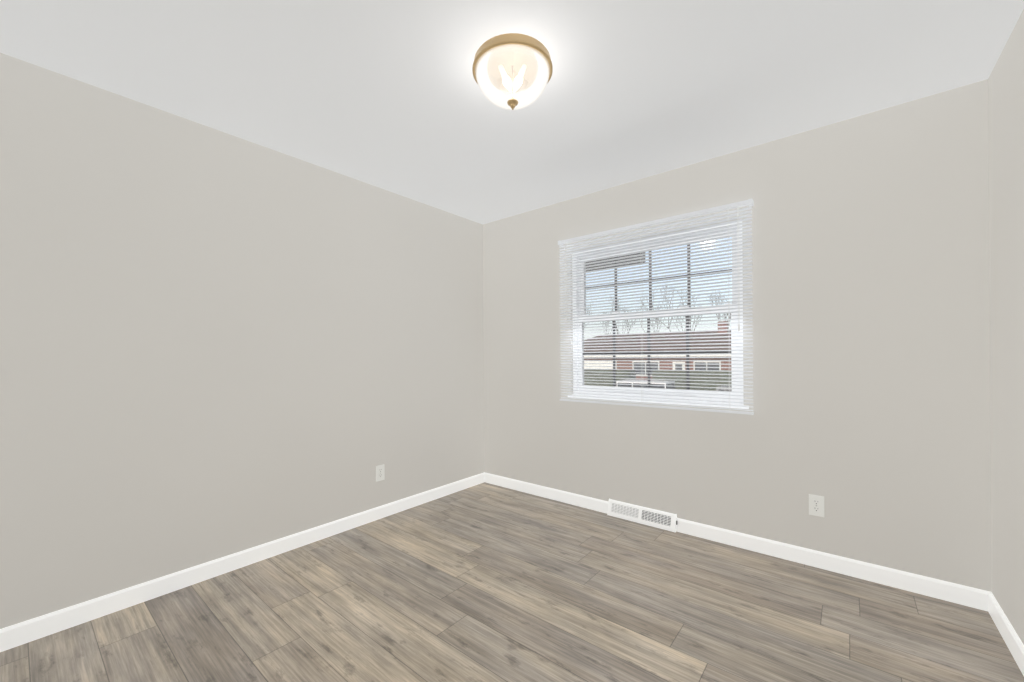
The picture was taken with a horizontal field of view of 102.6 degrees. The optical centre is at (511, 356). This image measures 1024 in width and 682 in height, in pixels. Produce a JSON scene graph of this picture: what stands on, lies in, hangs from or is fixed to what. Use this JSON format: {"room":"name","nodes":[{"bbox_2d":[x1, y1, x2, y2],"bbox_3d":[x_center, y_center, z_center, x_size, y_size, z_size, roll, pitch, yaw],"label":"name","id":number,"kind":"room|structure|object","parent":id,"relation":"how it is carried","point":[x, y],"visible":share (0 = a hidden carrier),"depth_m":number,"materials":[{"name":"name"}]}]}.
{"room":"empty bedroom","nodes":[
{"label":"empty bedroom","id":0,"kind":"room"},
{"bbox_2d":[0,53,483,628],"bbox_3d":[-1.343,-0.030,2.740,0.150,2.464,3.500,0,0,39],"label":"wall","id":1,"kind":"structure","parent":0,"point":[214,343],"depth_m":2.19,"materials":[{"name":"paint"}]},
{"bbox_2d":[0,473,484,651],"bbox_3d":[-1.272,1.157,2.689,0.013,0.090,3.200,0,0,39],"label":"baseboard","id":2,"kind":"structure","parent":1,"relation":"attached to","point":[24,632],"depth_m":2.18,"materials":[{"name":"white wood"}]},
{"bbox_2d":[376,464,384,481],"bbox_3d":[-0.980,0.863,3.051,0.009,0.115,0.070,0,0,39],"label":"outlet","id":3,"kind":"object","parent":1,"relation":"attached to","point":[380,472],"visible":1,"depth_m":3.05,"materials":[{"name":"white plastic"}]},
{"bbox_2d":[0,482,1023,681],"bbox_3d":[-0.034,1.253,1.676,3.510,0.120,3.500,0,0,39],"label":"floor","id":4,"kind":"structure","parent":0,"point":[485,582],"depth_m":1.87,"materials":[{"name":"brown wood"}]},
{"bbox_2d":[0,0,1023,223],"bbox_3d":[-0.052,-1.346,1.676,3.510,0.150,3.500,0,0,39],"label":"ceiling","id":5,"kind":"structure","parent":0,"point":[387,95],"depth_m":1.83,"materials":[{"name":"paint"}]},
{"bbox_2d":[472,33,552,109],"bbox_3d":[0.003,-1.167,1.766,0.344,0.209,0.344,0,0,39],"label":"ceiling light","id":6,"kind":"object","parent":5,"relation":"attached to","point":[512,71],"visible":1,"depth_m":1.70,"materials":[{"name":"white glass"}]},
{"bbox_2d":[484,472,607,513],"bbox_3d":[0.235,1.146,3.514,1.300,0.090,0.013,0,0,39],"label":"baseboard","id":7,"kind":"structure","parent":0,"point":[595,504],"depth_m":3.44,"materials":[{"name":"white wood"}]},
{"bbox_2d":[483,79,991,591],"bbox_3d":[1.018,-0.046,2.973,3.210,2.464,0.150,0,0,39],"label":"wall","id":8,"kind":"structure","parent":0,"point":[869,379],"depth_m":2.30,"materials":[{"name":"paint"}]},
{"bbox_2d":[586,252,644,270],"bbox_3d":[0.344,-0.902,3.965,1.720,0.160,0.540,0,0,39],"label":"roof eave","id":9,"kind":"object","parent":8,"relation":"attached to","point":[613,263],"depth_m":3.64,"materials":[{"name":"black"}]},
{"bbox_2d":[607,498,677,531],"bbox_3d":[0.924,1.129,2.936,0.506,0.115,0.036,0,0,39],"label":"air vent","id":10,"kind":"object","parent":8,"relation":"in","point":[646,516],"visible":1,"depth_m":2.92,"materials":[{"name":"white metal"}]},
{"bbox_2d":[568,222,748,408],"bbox_3d":[0.989,-0.267,2.971,1.290,1.180,0.137,0,0,39],"label":"window","id":11,"kind":"structure","parent":8,"relation":"in","point":[642,395],"depth_m":2.90,"materials":[{"name":"white plastic"}]},
{"bbox_2d":[558,198,753,414],"bbox_3d":[0.923,-0.298,2.913,1.382,1.300,0.059,0,0,39],"label":"mini blind","id":12,"kind":"object","parent":11,"relation":"attached to","point":[748,202],"visible":0.9,"depth_m":2.82,"materials":[{"name":"white plastic"}]},
{"bbox_2d":[809,494,823,516],"bbox_3d":[1.713,0.836,2.306,0.070,0.115,0.009,0,0,39],"label":"outlet","id":13,"kind":"object","parent":8,"relation":"attached to","point":[816,505],"visible":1,"depth_m":2.30,"materials":[{"name":"white plastic"}]},
{"bbox_2d":[676,518,989,610],"bbox_3d":[1.667,1.136,2.343,1.420,0.090,0.013,0,0,39],"label":"baseboard","id":14,"kind":"structure","parent":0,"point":[972,597],"depth_m":2.22,"materials":[{"name":"white wood"}]},
{"bbox_2d":[988,9,1023,643],"bbox_3d":[1.257,-0.048,0.612,0.150,2.464,3.500,0,0,39],"label":"wall","id":15,"kind":"structure","parent":0,"point":[1006,165],"depth_m":1.69,"materials":[{"name":"paint"}]},
{"bbox_2d":[988,592,1023,675],"bbox_3d":[1.202,1.140,0.664,0.013,0.090,3.200,0,0,39],"label":"baseboard","id":16,"kind":"structure","parent":15,"relation":"attached to","point":[1011,638],"depth_m":1.68,"materials":[{"name":"white wood"}]},
{"label":"outside","id":17,"kind":"structure","parent":0,"visible":0},
{"bbox_3d":[30.205,3.032,56.927,160.000,1.100,119.400,0,0,39],"label":"ground","id":18,"kind":"structure","parent":17,"visible":0},
{"bbox_2d":[584,369,635,385],"bbox_3d":[8.053,1.863,37.057,6.134,1.548,1.633,0,0,39],"label":"hedge","id":19,"kind":"object","parent":18,"relation":"on","point":[607,374],"depth_m":36.08,"materials":[{"name":"green plant"}]},
{"bbox_2d":[609,296,640,332],"bbox_3d":[15.370,-2.967,56.440,5.164,11.105,5.160,0,0,39],"label":"tree","id":20,"kind":"object","parent":18,"relation":"on","point":[624,311],"depth_m":56.53,"materials":[{"name":"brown plant"}]},
{"bbox_2d":[639,306,664,331],"bbox_3d":[22.497,-3.374,67.108,6.393,11.820,8.605,0,0,39],"label":"tree","id":21,"kind":"object","parent":18,"relation":"on","point":[652,322],"depth_m":67.14,"materials":[{"name":"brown plant"}]},
{"bbox_2d":[584,321,730,379],"bbox_3d":[15.699,-0.367,43.181,24.200,5.900,10.220,0,0,39],"label":"house","id":22,"kind":"structure","parent":18,"relation":"on","point":[691,362],"depth_m":39.66,"materials":[{"name":"brick"}]},
{"bbox_2d":[640,286,694,331],"bbox_3d":[20.716,-3.566,53.915,7.076,12.229,5.354,0,0,39],"label":"tree","id":23,"kind":"object","parent":18,"relation":"on","point":[672,305],"depth_m":53.76,"materials":[{"name":"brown plant"}]},
{"bbox_2d":[672,305,700,330],"bbox_3d":[28.052,-3.261,65.293,6.045,11.516,4.704,0,0,39],"label":"tree","id":24,"kind":"object","parent":18,"relation":"on","point":[689,323],"depth_m":65.39,"materials":[{"name":"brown plant"}]},
{"bbox_2d":[652,370,731,390],"bbox_3d":[14.633,1.796,31.675,7.333,1.590,1.634,0,0,39],"label":"hedge","id":25,"kind":"object","parent":18,"relation":"on","point":[691,375],"depth_m":31.11,"materials":[{"name":"green plant"}]},
{"bbox_2d":[707,294,730,321],"bbox_3d":[23.926,-2.538,45.949,4.239,10.128,4.077,0,0,39],"label":"tree","id":26,"kind":"object","parent":18,"relation":"on","point":[717,304],"depth_m":46.07,"materials":[{"name":"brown plant"}]},
{"bbox_3d":[7.722,3.429,29.456,160.000,0.020,7.600,0,0,39],"label":"street","id":27,"kind":"object","parent":18,"relation":"on","visible":0},
{"bbox_2d":[616,379,675,388],"bbox_3d":[8.727,2.535,29.113,5.200,1.745,1.980,0,0,39],"label":"van","id":28,"kind":"object","parent":27,"relation":"on","point":[646,381],"depth_m":27.90,"materials":[{"name":"white metal"}]},
{"bbox_2d":[717,385,731,390],"bbox_3d":[13.373,2.602,25.473,4.600,1.545,1.830,0,0,39],"label":"sedan","id":29,"kind":"object","parent":27,"relation":"on","point":[721,389],"depth_m":24.94,"materials":[{"name":"silver metal"}]}
]}

